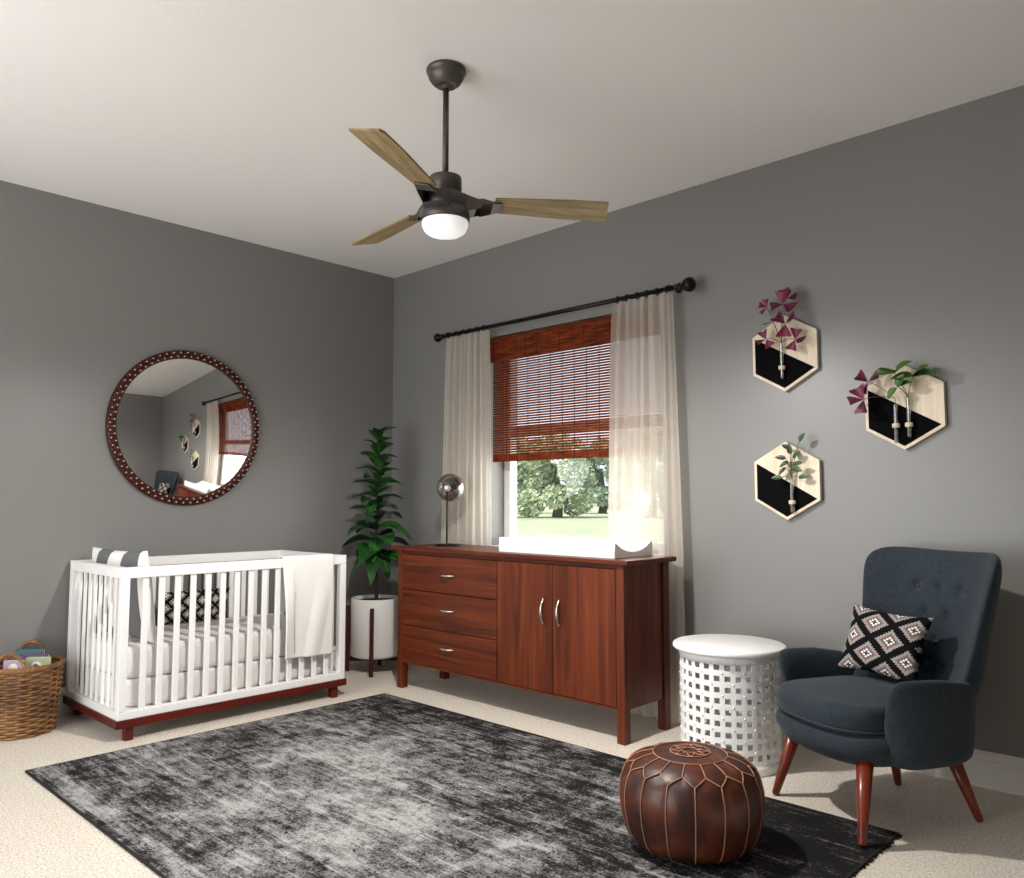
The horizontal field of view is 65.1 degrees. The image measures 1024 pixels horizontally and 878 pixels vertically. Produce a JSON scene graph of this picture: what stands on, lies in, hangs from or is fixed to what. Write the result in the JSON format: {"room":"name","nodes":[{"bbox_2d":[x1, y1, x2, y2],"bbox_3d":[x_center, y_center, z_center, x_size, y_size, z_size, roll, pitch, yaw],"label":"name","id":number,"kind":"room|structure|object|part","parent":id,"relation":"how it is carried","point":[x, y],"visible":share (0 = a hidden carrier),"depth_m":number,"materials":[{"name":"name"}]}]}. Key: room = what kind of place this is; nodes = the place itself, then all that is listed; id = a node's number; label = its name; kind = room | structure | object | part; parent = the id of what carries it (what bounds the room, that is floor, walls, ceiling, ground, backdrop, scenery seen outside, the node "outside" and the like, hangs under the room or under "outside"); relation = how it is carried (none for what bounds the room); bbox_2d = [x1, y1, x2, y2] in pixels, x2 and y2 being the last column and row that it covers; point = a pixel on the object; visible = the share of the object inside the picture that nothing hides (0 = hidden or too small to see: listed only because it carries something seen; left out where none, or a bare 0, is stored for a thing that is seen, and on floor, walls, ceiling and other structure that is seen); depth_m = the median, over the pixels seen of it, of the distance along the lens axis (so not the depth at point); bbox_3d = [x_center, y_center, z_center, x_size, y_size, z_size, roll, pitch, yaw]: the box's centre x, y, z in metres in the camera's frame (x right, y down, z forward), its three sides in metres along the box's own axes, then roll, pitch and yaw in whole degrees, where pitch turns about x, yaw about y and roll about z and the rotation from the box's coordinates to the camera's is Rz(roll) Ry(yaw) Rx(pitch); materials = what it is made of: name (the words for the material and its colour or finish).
{"room":"bedroom","nodes":[
{"label":"bedroom","id":0,"kind":"room"},
{"bbox_2d":[0,180,393,687],"bbox_3d":[-2.511,0.063,4.248,0.200,2.740,5.060,-4,-6,44],"label":"wall","id":1,"kind":"structure","parent":0,"point":[89,292],"depth_m":4.63,"materials":[{"name":"grey paint"}]},
{"bbox_2d":[0,644,364,724],"bbox_3d":[-2.454,1.354,4.053,0.016,0.136,4.600,-4,-6,44],"label":"baseboard","id":2,"kind":"structure","parent":1,"relation":"attached to","point":[63,708],"depth_m":4.18,"materials":[{"name":"white paint"}]},
{"bbox_2d":[106,350,259,504],"bbox_3d":[-1.902,-0.067,4.716,0.041,0.912,0.912,-4,-6,44],"label":"wall mirror","id":3,"kind":"object","parent":1,"relation":"attached to","point":[182,427],"visible":1,"depth_m":4.68,"materials":[{"name":"brown wood"}]},
{"bbox_2d":[0,0,1023,277],"bbox_3d":[-0.634,-1.514,2.563,5.400,0.150,5.060,-4,-6,44],"label":"ceiling","id":4,"kind":"structure","parent":0,"point":[228,118],"depth_m":3.24,"materials":[{"name":"white paint"}]},
{"bbox_2d":[349,59,608,244],"bbox_3d":[-0.343,-1.074,3.081,1.056,0.647,1.119,-4,-6,44],"label":"ceiling fan","id":5,"kind":"object","parent":4,"relation":"hanging from","point":[445,212],"visible":1,"depth_m":2.98,"materials":[{"name":"brown wood"}]},
{"bbox_3d":[-0.509,-0.862,3.324,0.126,0.008,0.450,-13,5,-39],"label":"blade","id":6,"kind":"part","parent":5,"relation":"part of","materials":[{"name":"brown wood"}]},
{"bbox_3d":[-0.375,-0.915,2.618,0.126,0.008,0.450,12,0,18],"label":"blade","id":7,"kind":"part","parent":5,"relation":"part of","materials":[{"name":"brown wood"}]},
{"bbox_3d":[-0.250,-0.784,3.000,0.173,0.056,0.173,-4,-6,44],"label":"lamp shade","id":8,"kind":"part","parent":5,"relation":"part of","materials":[{"name":"white glass"}]},
{"bbox_3d":[0.155,-0.881,3.073,0.450,0.008,0.126,1,-17,-9],"label":"blade","id":9,"kind":"part","parent":5,"relation":"part of","materials":[{"name":"brown wood"}]},
{"bbox_2d":[0,661,1023,877],"bbox_3d":[-0.634,1.353,2.346,5.400,0.120,5.060,-4,-6,44],"label":"floor","id":10,"kind":"structure","parent":0,"point":[41,836],"depth_m":3.09,"materials":[{"name":"beige carpet"}]},
{"bbox_2d":[0,640,65,740],"bbox_3d":[-2.374,1.202,3.870,0.384,0.404,0.384,2,-5,-27],"label":"wicker basket","id":11,"kind":"object","parent":10,"relation":"on","point":[57,661],"visible":0.88,"depth_m":3.75,"materials":[{"name":"brown wicker"}]},
{"bbox_2d":[1,660,24,732],"bbox_3d":[-2.369,1.221,3.808,0.085,0.336,0.023,1,-4,-8],"label":"picture book","id":12,"kind":"object","parent":11,"relation":"in","point":[8,664],"visible":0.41,"depth_m":3.81,"materials":[{"name":"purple paper"}]},
{"bbox_2d":[8,664,17,668],"bbox_3d":[-2.368,1.087,3.807,0.044,0.044,0.001,1,-4,-8],"label":"picture","id":13,"kind":"object","parent":12,"relation":"attached to","point":[12,666],"depth_m":3.81},
{"bbox_3d":[-2.326,1.040,3.715,0.141,0.104,0.031,1,-5,-16],"label":"handle","id":14,"kind":"part","parent":11,"relation":"part of","materials":[{"name":"brown wicker"}]},
{"bbox_2d":[15,649,45,659],"bbox_3d":[-2.375,1.219,3.950,0.130,0.361,0.027,1,-4,-8],"label":"picture book","id":15,"kind":"object","parent":11,"relation":"in","point":[19,652],"visible":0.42,"depth_m":3.95,"materials":[{"name":"teal paper"}]},
{"bbox_3d":[-2.423,1.065,4.048,0.141,0.104,0.031,1,-5,-16],"label":"handle","id":16,"kind":"part","parent":11,"relation":"part of","materials":[{"name":"brown wicker"}]},
{"bbox_2d":[20,654,49,722],"bbox_3d":[-2.337,1.227,3.921,0.130,0.341,0.029,1,-4,-8],"label":"picture book","id":17,"kind":"object","parent":11,"relation":"in","point":[23,656],"visible":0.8,"depth_m":3.92,"materials":[{"name":"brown paper"}]},
{"bbox_2d":[23,656,50,727],"bbox_3d":[-2.303,1.228,3.892,0.105,0.334,0.032,1,-4,-8],"label":"picture book","id":18,"kind":"object","parent":11,"relation":"in","point":[30,661],"visible":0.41,"depth_m":3.88,"materials":[{"name":"green paper"}]},
{"bbox_2d":[30,662,40,666],"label":"picture","id":19,"kind":"object","parent":18,"relation":"attached to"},
{"bbox_2d":[63,550,346,740],"bbox_3d":[-1.636,1.048,4.388,0.723,0.794,1.254,-4,-6,44],"label":"crib","id":20,"kind":"object","parent":10,"relation":"on","point":[114,714],"visible":0.78,"depth_m":4.04,"materials":[{"name":"white paint"}]},
{"bbox_3d":[-2.292,0.991,4.191,0.038,0.610,0.038,-4,-6,44],"label":"corner post","id":21,"kind":"part","parent":20,"relation":"part of","materials":[{"name":"white paint"}]},
{"bbox_3d":[-2.051,1.296,3.935,0.631,0.037,0.038,-4,-6,44],"label":"rail","id":22,"kind":"part","parent":20,"relation":"part of","materials":[{"name":"white paint"}]},
{"bbox_3d":[-2.051,0.644,3.985,0.631,0.050,0.038,-4,-6,44],"label":"rail","id":23,"kind":"part","parent":20,"relation":"part of","materials":[{"name":"white paint"}]},
{"bbox_3d":[-1.809,0.956,3.729,0.038,0.610,0.038,-4,-6,44],"label":"corner post","id":24,"kind":"part","parent":20,"relation":"part of","materials":[{"name":"white paint"}]},
{"bbox_3d":[-1.877,0.695,4.647,0.038,0.050,1.238,-4,-6,44],"label":"rail","id":25,"kind":"part","parent":20,"relation":"part of","materials":[{"name":"white paint"}]},
{"bbox_2d":[84,613,322,706],"bbox_3d":[-1.637,1.173,4.380,0.611,0.284,1.146,-4,-6,44],"label":"mattress","id":26,"kind":"object","parent":20,"relation":"on","point":[133,663],"visible":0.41,"depth_m":4.08,"materials":[{"name":"white fabric"}]},
{"bbox_2d":[92,547,154,643],"bbox_3d":[-1.971,0.781,4.063,0.586,0.452,0.137,-3,-6,38],"label":"striped pillow","id":27,"kind":"object","parent":26,"relation":"on","point":[99,555],"visible":0.53,"depth_m":3.91,"materials":[{"name":"white fabric"}]},
{"bbox_2d":[164,587,229,624],"bbox_3d":[-1.801,0.947,4.554,0.096,0.186,0.400,-4,-6,44],"label":"lumbar pillow","id":28,"kind":"object","parent":26,"relation":"on","point":[215,593],"visible":0.61,"depth_m":4.51,"materials":[{"name":"black fabric"}]},
{"bbox_2d":[84,655,322,706],"bbox_3d":[-1.637,1.249,4.375,0.611,0.130,1.146,-4,-6,44],"label":"cushion","id":29,"kind":"object","parent":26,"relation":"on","point":[132,691],"depth_m":4.06,"materials":[{"name":"white fabric"}]},
{"bbox_3d":[-1.636,1.365,4.364,0.723,0.036,1.254,-4,-6,44],"label":"frame","id":30,"kind":"part","parent":20,"relation":"part of","materials":[{"name":"red wood"}]},
{"bbox_3d":[-1.394,1.311,4.136,0.038,0.037,1.238,-4,-6,44],"label":"rail","id":31,"kind":"part","parent":20,"relation":"part of","materials":[{"name":"white paint"}]},
{"bbox_3d":[-1.394,0.660,4.186,0.038,0.050,1.238,-4,-6,44],"label":"rail","id":32,"kind":"part","parent":20,"relation":"part of","materials":[{"name":"white paint"}]},
{"bbox_2d":[279,554,333,659],"bbox_3d":[-1.135,0.920,4.426,0.100,0.557,0.315,-4,-6,44],"label":"blanket","id":33,"kind":"object","parent":20,"relation":"on","point":[307,581],"visible":0.98,"depth_m":4.40,"materials":[{"name":"white fabric"}]},
{"bbox_3d":[-1.220,0.710,4.848,0.631,0.050,0.038,-4,-6,44],"label":"rail","id":34,"kind":"part","parent":20,"relation":"part of","materials":[{"name":"white paint"}]},
{"bbox_3d":[-0.979,1.022,4.593,0.038,0.610,0.038,-4,-6,44],"label":"corner post","id":35,"kind":"part","parent":20,"relation":"part of","materials":[{"name":"white paint"}]},
{"bbox_2d":[345,605,396,676],"bbox_3d":[-0.889,1.299,5.245,0.291,0.424,0.291,-4,-6,44],"label":"plant stand","id":36,"kind":"object","parent":10,"relation":"on","point":[348,657],"visible":0.53,"depth_m":5.22,"materials":[{"name":"brown wood"}]},
{"bbox_3d":[-1.072,1.299,5.242,0.024,0.424,0.024,0,-4,-1],"label":"leg","id":37,"kind":"part","parent":36,"relation":"part of","materials":[{"name":"brown wood"}]},
{"bbox_3d":[-0.885,1.285,5.063,0.024,0.424,0.024,0,-4,-1],"label":"leg","id":38,"kind":"part","parent":36,"relation":"part of","materials":[{"name":"brown wood"}]},
{"bbox_2d":[341,425,411,659],"bbox_3d":[-0.892,0.658,5.289,0.484,1.509,0.488,0,-4,-5],"label":"potted plant","id":39,"kind":"object","parent":36,"relation":"on","point":[385,607],"visible":0.97,"depth_m":5.19,"materials":[{"name":"green plant"}]},
{"bbox_3d":[-0.889,1.225,5.251,0.326,0.374,0.326,-4,-6,44],"label":"pot","id":40,"kind":"part","parent":39,"relation":"part of","materials":[{"name":"white ceramic"}]},
{"bbox_3d":[-0.890,0.509,5.302,0.027,1.131,0.041,2,-5,-24],"label":"stem","id":41,"kind":"part","parent":39,"relation":"part of","materials":[{"name":"green plant"}]},
{"bbox_2d":[25,693,901,877],"bbox_3d":[-0.350,1.335,2.975,2.817,0.008,1.827,-4,-6,44],"label":"area rug","id":42,"kind":"object","parent":10,"relation":"on","point":[384,785],"visible":0.96,"depth_m":2.88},
{"bbox_2d":[619,741,764,864],"bbox_3d":[0.578,1.154,2.596,0.460,0.292,0.460,-4,-6,44],"label":"pouf","id":43,"kind":"object","parent":42,"relation":"on","point":[690,802],"visible":1,"depth_m":2.43,"materials":[{"name":"brown leather"}]},
{"bbox_2d":[390,543,676,745],"bbox_3d":[0.033,1.028,4.378,1.748,0.832,0.435,-4,-6,44],"label":"dresser","id":44,"kind":"object","parent":10,"relation":"on","point":[589,630],"visible":0.99,"depth_m":4.01,"materials":[{"name":"brown wood"}]},
{"bbox_3d":[-0.653,1.073,4.810,0.046,0.809,0.046,-4,-6,44],"label":"leg","id":45,"kind":"part","parent":44,"relation":"part of","materials":[{"name":"brown wood"}]},
{"bbox_3d":[-0.422,1.091,5.050,0.046,0.809,0.046,-4,-6,44],"label":"leg","id":46,"kind":"part","parent":44,"relation":"part of","materials":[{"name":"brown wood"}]},
{"bbox_3d":[-0.376,1.174,4.482,0.133,0.015,0.035,-4,-6,44],"label":"handle","id":47,"kind":"part","parent":44,"relation":"part of","materials":[{"name":"silver metal"}]},
{"bbox_3d":[-0.376,0.768,4.513,0.133,0.015,0.035,-4,-6,44],"label":"handle","id":48,"kind":"part","parent":44,"relation":"part of","materials":[{"name":"silver metal"}]},
{"bbox_3d":[-0.376,0.964,4.498,0.133,0.015,0.035,-4,-6,44],"label":"handle","id":49,"kind":"part","parent":44,"relation":"part of","materials":[{"name":"silver metal"}]},
{"bbox_3d":[-0.360,1.188,4.500,0.787,0.209,0.019,-4,-6,44],"label":"drawer","id":50,"kind":"part","parent":44,"relation":"part of","materials":[{"name":"brown wood"}]},
{"bbox_2d":[435,474,464,545],"bbox_3d":[-0.380,0.430,4.901,0.188,0.438,0.172,-4,-6,44],"label":"table lamp","id":51,"kind":"object","parent":44,"relation":"on","point":[451,484],"visible":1,"depth_m":4.89,"materials":[{"name":"black metal"}]},
{"bbox_3d":[-0.399,0.469,4.916,0.009,0.348,0.010,-4,-6,44],"label":"stem","id":52,"kind":"part","parent":51,"relation":"part of","materials":[{"name":"black metal"}]},
{"bbox_3d":[-0.390,0.299,4.871,0.040,0.040,0.040,-4,-6,44],"label":"bulb","id":53,"kind":"part","parent":51,"relation":"part of","materials":[{"name":"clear glass"}]},
{"bbox_3d":[-0.374,0.297,4.905,0.172,0.172,0.172,-4,-6,44],"label":"lamp shade","id":54,"kind":"part","parent":51,"relation":"part of","materials":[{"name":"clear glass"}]},
{"bbox_3d":[-0.360,0.770,4.532,0.787,0.203,0.019,-4,-6,44],"label":"drawer","id":55,"kind":"part","parent":44,"relation":"part of","materials":[{"name":"brown wood"}]},
{"bbox_3d":[-0.360,0.977,4.516,0.787,0.205,0.019,-4,-6,44],"label":"drawer","id":56,"kind":"part","parent":44,"relation":"part of","materials":[{"name":"brown wood"}]},
{"bbox_3d":[-0.079,1.280,4.226,1.567,0.010,0.015,-4,-6,44],"label":"rail","id":57,"kind":"part","parent":44,"relation":"part of","materials":[{"name":"brown wood"}]},
{"bbox_3d":[0.067,0.949,4.108,0.384,0.625,0.019,-4,-6,44],"label":"door","id":58,"kind":"part","parent":44,"relation":"part of","materials":[{"name":"brown wood"}]},
{"bbox_3d":[0.150,0.859,4.001,0.015,0.140,0.034,-4,-6,44],"label":"handle","id":59,"kind":"part","parent":44,"relation":"part of","materials":[{"name":"silver metal"}]},
{"bbox_3d":[0.225,0.854,3.929,0.015,0.140,0.034,-4,-6,44],"label":"handle","id":60,"kind":"part","parent":44,"relation":"part of","materials":[{"name":"silver metal"}]},
{"bbox_2d":[499,535,652,558],"bbox_3d":[0.317,0.556,4.186,0.773,0.078,0.332,-4,-6,44],"label":"changing pad","id":61,"kind":"object","parent":44,"relation":"on","point":[597,547],"visible":1,"depth_m":4.04,"materials":[{"name":"white plastic"}]},
{"bbox_3d":[0.346,0.929,3.841,0.382,0.625,0.019,-4,-6,44],"label":"door","id":62,"kind":"part","parent":44,"relation":"part of","materials":[{"name":"brown wood"}]},
{"bbox_3d":[0.512,0.988,3.697,0.046,0.809,0.046,-4,-6,44],"label":"leg","id":63,"kind":"part","parent":44,"relation":"part of","materials":[{"name":"brown wood"}]},
{"bbox_3d":[0.631,0.923,3.818,0.014,0.660,0.287,-4,-6,44],"label":"panel","id":64,"kind":"part","parent":44,"relation":"part of","materials":[{"name":"brown wood"}]},
{"bbox_3d":[0.742,1.007,3.937,0.046,0.809,0.046,-4,-6,44],"label":"leg","id":65,"kind":"part","parent":44,"relation":"part of","materials":[{"name":"brown wood"}]},
{"bbox_2d":[673,634,786,777],"bbox_3d":[0.933,1.125,3.438,0.474,0.497,0.474,-4,-6,44],"label":"side table","id":66,"kind":"object","parent":10,"relation":"on","point":[714,654],"visible":0.84,"depth_m":3.28,"materials":[{"name":"white paint"}]},
{"bbox_2d":[772,546,1001,846],"bbox_3d":[1.345,0.873,2.920,0.717,0.922,0.664,1,-5,-18],"label":"armchair","id":67,"kind":"object","parent":10,"relation":"on","point":[867,720],"visible":0.89,"depth_m":2.78,"materials":[{"name":"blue fabric"}]},
{"bbox_3d":[1.042,1.204,3.023,0.124,0.276,0.056,-1,-5,16],"label":"leg","id":68,"kind":"part","parent":67,"relation":"part of","materials":[{"name":"brown wood"}]},
{"bbox_3d":[1.209,0.969,3.170,0.367,0.289,0.093,1,-5,-18],"label":"armrest","id":69,"kind":"part","parent":67,"relation":"part of","materials":[{"name":"grey fabric"}]},
{"bbox_3d":[1.258,1.044,2.879,0.519,0.113,0.532,1,-5,-18],"label":"seat","id":70,"kind":"part","parent":67,"relation":"part of","materials":[{"name":"grey fabric"}]},
{"bbox_2d":[777,675,896,734],"bbox_3d":[1.236,0.940,2.879,0.485,0.113,0.480,1,-5,-18],"label":"seat cushion","id":71,"kind":"object","parent":67,"relation":"on","point":[844,704],"depth_m":2.77,"materials":[{"name":"blue fabric"}]},
{"bbox_3d":[1.141,1.168,2.604,0.056,0.266,0.124,-3,-5,37],"label":"leg","id":72,"kind":"part","parent":67,"relation":"part of","materials":[{"name":"brown wood"}]},
{"bbox_2d":[837,603,933,681],"bbox_3d":[1.399,0.769,3.022,0.138,0.259,0.346,2,-5,-30],"label":"throw pillow","id":73,"kind":"object","parent":67,"relation":"on","point":[890,645],"visible":0.99,"depth_m":2.97,"materials":[{"name":"black fabric"}]},
{"bbox_3d":[1.471,1.210,3.107,0.056,0.277,0.137,-3,-5,36],"label":"leg","id":74,"kind":"part","parent":67,"relation":"part of","materials":[{"name":"brown wood"}]},
{"bbox_3d":[1.538,0.746,2.993,0.311,0.659,0.600,1,-5,-18],"label":"backrest","id":75,"kind":"part","parent":67,"relation":"part of","materials":[{"name":"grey fabric"}]},
{"bbox_3d":[1.388,0.928,2.628,0.367,0.289,0.093,1,-5,-18],"label":"armrest","id":76,"kind":"part","parent":67,"relation":"part of","materials":[{"name":"grey fabric"}]},
{"bbox_3d":[1.563,1.187,2.799,0.137,0.277,0.056,-1,-5,17],"label":"leg","id":77,"kind":"part","parent":67,"relation":"part of","materials":[{"name":"brown wood"}]},
{"bbox_2d":[391,85,1023,757],"bbox_3d":[1.026,0.058,4.181,5.000,2.740,0.260,-4,-6,44],"label":"wall","id":78,"kind":"structure","parent":0,"point":[897,243],"depth_m":3.66,"materials":[{"name":"grey paint"}]},
{"bbox_2d":[492,359,608,545],"bbox_3d":[0.392,-0.005,4.771,1.318,1.351,0.220,-4,-6,44],"label":"window","id":79,"kind":"structure","parent":78,"relation":"in","point":[510,468],"depth_m":5.21,"materials":[{"name":"white paint"}]},
{"bbox_3d":[0.446,-0.011,4.827,1.318,1.331,0.065,-4,-6,44],"label":"frame","id":80,"kind":"part","parent":79,"relation":"part of","materials":[{"name":"white paint"}]},
{"bbox_2d":[490,316,610,461],"bbox_3d":[0.335,-0.283,4.729,1.297,0.798,0.036,-4,-6,44],"label":"blind","id":81,"kind":"object","parent":79,"relation":"attached to","point":[595,332],"visible":0.72,"depth_m":4.82,"materials":[{"name":"brown wood"}]},
{"bbox_3d":[0.338,-0.655,4.761,1.285,0.050,0.027,-4,-6,44],"label":"head rail","id":82,"kind":"part","parent":81,"relation":"part of","materials":[{"name":"brown wood"}]},
{"bbox_3d":[0.446,-0.075,4.832,1.208,0.066,0.057,-4,-6,44],"label":"meeting rail","id":83,"kind":"part","parent":79,"relation":"part of","materials":[{"name":"white paint"}]},
{"bbox_2d":[433,277,695,341],"bbox_3d":[0.221,-0.729,4.742,1.992,0.076,0.132,-4,-6,44],"label":"curtain rod","id":84,"kind":"object","parent":78,"relation":"attached to","point":[688,284],"visible":0.98,"depth_m":4.51,"materials":[{"name":"black metal"}]},
{"bbox_2d":[441,325,491,680],"bbox_3d":[-0.305,0.386,5.123,0.462,2.204,0.048,-4,-6,44],"label":"curtain","id":85,"kind":"object","parent":84,"relation":"hanging from","point":[467,395],"visible":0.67,"depth_m":5.13,"materials":[{"name":"fabric"}]},
{"bbox_2d":[608,285,685,722],"bbox_3d":[0.685,0.314,4.177,0.461,2.204,0.048,-4,-6,44],"label":"curtain","id":86,"kind":"object","parent":84,"relation":"hanging from","point":[644,494],"visible":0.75,"depth_m":4.18,"materials":[{"name":"fabric"}]},
{"bbox_2d":[752,315,819,391],"bbox_3d":[1.270,-0.404,3.757,0.315,0.363,0.060,-4,-6,44],"label":"wall planter","id":87,"kind":"object","parent":78,"relation":"attached to","point":[784,369],"visible":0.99,"depth_m":3.75,"materials":[{"name":"brown wood"}]},
{"bbox_2d":[755,287,806,350],"bbox_3d":[1.239,-0.549,3.714,0.092,0.307,0.241,4,-6,-39],"label":"sprig","id":88,"kind":"object","parent":87,"relation":"in","point":[782,295],"visible":1,"depth_m":3.70,"materials":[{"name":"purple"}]},
{"bbox_3d":[1.252,-0.534,3.731,0.135,0.225,0.052,-4,-6,44],"label":"stem","id":89,"kind":"part","parent":88,"relation":"part of","materials":[{"name":"red"}]},
{"bbox_2d":[754,442,821,519],"bbox_3d":[1.267,0.193,3.716,0.315,0.363,0.060,-4,-6,44],"label":"wall planter","id":90,"kind":"object","parent":78,"relation":"attached to","point":[788,498],"visible":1,"depth_m":3.71,"materials":[{"name":"brown wood"}]},
{"bbox_2d":[771,433,807,479],"bbox_3d":[1.269,0.092,3.664,0.169,0.237,0.057,-4,-6,44],"label":"leafy sprig","id":91,"kind":"object","parent":90,"relation":"in","point":[787,447],"visible":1,"depth_m":3.66,"materials":[{"name":"green plant"}]},
{"bbox_3d":[1.276,0.112,3.665,0.074,0.198,0.043,-4,-6,44],"label":"stem","id":92,"kind":"part","parent":91,"relation":"part of","materials":[{"name":"green plant"}]},
{"bbox_2d":[690,698,1023,795],"bbox_3d":[0.931,1.349,3.983,4.966,0.136,0.016,-4,-6,44],"label":"baseboard","id":93,"kind":"structure","parent":78,"relation":"attached to","point":[985,769],"depth_m":3.10,"materials":[{"name":"white paint"}]},
{"bbox_2d":[865,365,946,449],"bbox_3d":[1.645,-0.137,3.377,0.315,0.363,0.060,-4,-6,44],"label":"wall planter","id":94,"kind":"object","parent":78,"relation":"attached to","point":[903,425],"visible":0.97,"depth_m":3.37,"materials":[{"name":"brown wood"}]},
{"bbox_2d":[847,369,895,413],"bbox_3d":[1.520,-0.205,3.407,0.190,0.193,0.058,-2,-5,26],"label":"sprig","id":95,"kind":"object","parent":94,"relation":"in","point":[861,390],"visible":0.97,"depth_m":3.43,"materials":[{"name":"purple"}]},
{"bbox_3d":[1.558,-0.193,3.406,0.123,0.106,0.013,-2,-5,21],"label":"stem","id":96,"kind":"part","parent":95,"relation":"part of","materials":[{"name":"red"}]},
{"bbox_2d":[874,360,934,404],"bbox_3d":[1.620,-0.236,3.316,0.241,0.179,0.107,-3,-5,32],"label":"sprig","id":97,"kind":"object","parent":94,"relation":"in","point":[898,381],"visible":1,"depth_m":3.33,"materials":[{"name":"green plant"}]},
{"bbox_3d":[1.630,-0.211,3.323,0.062,0.131,0.054,1,-4,-11],"label":"stem","id":98,"kind":"part","parent":97,"relation":"part of","materials":[{"name":"green plant"}]},
{"label":"outside","id":99,"kind":"structure","parent":0,"visible":0},
{"bbox_2d":[517,504,607,537],"bbox_3d":[12.752,6.169,70.336,150.000,0.040,110.000,-4,-6,44],"label":"lawn","id":100,"kind":"structure","parent":99,"point":[590,524],"depth_m":25.86,"materials":[{"name":"green plant"}]},
{"bbox_2d":[517,437,542,498],"bbox_3d":[0.007,2.184,49.763,4.517,5.097,4.526,0,-4,-6],"label":"tree","id":101,"kind":"object","parent":100,"relation":"on","point":[521,470],"visible":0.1,"depth_m":48.81,"materials":[{"name":"green plant"}]},
{"bbox_2d":[517,434,597,517],"bbox_3d":[2.026,1.587,37.883,4.129,4.477,3.726,-1,-4,13],"label":"tree","id":102,"kind":"object","parent":100,"relation":"on","point":[544,492],"visible":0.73,"depth_m":37.06,"materials":[{"name":"green plant"}]},
{"bbox_2d":[569,437,608,513],"bbox_3d":[5.465,2.293,49.603,4.476,4.849,4.040,-1,-4,13],"label":"tree","id":103,"kind":"object","parent":100,"relation":"on","point":[601,490],"visible":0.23,"depth_m":48.86,"materials":[{"name":"green plant"}]}
]}

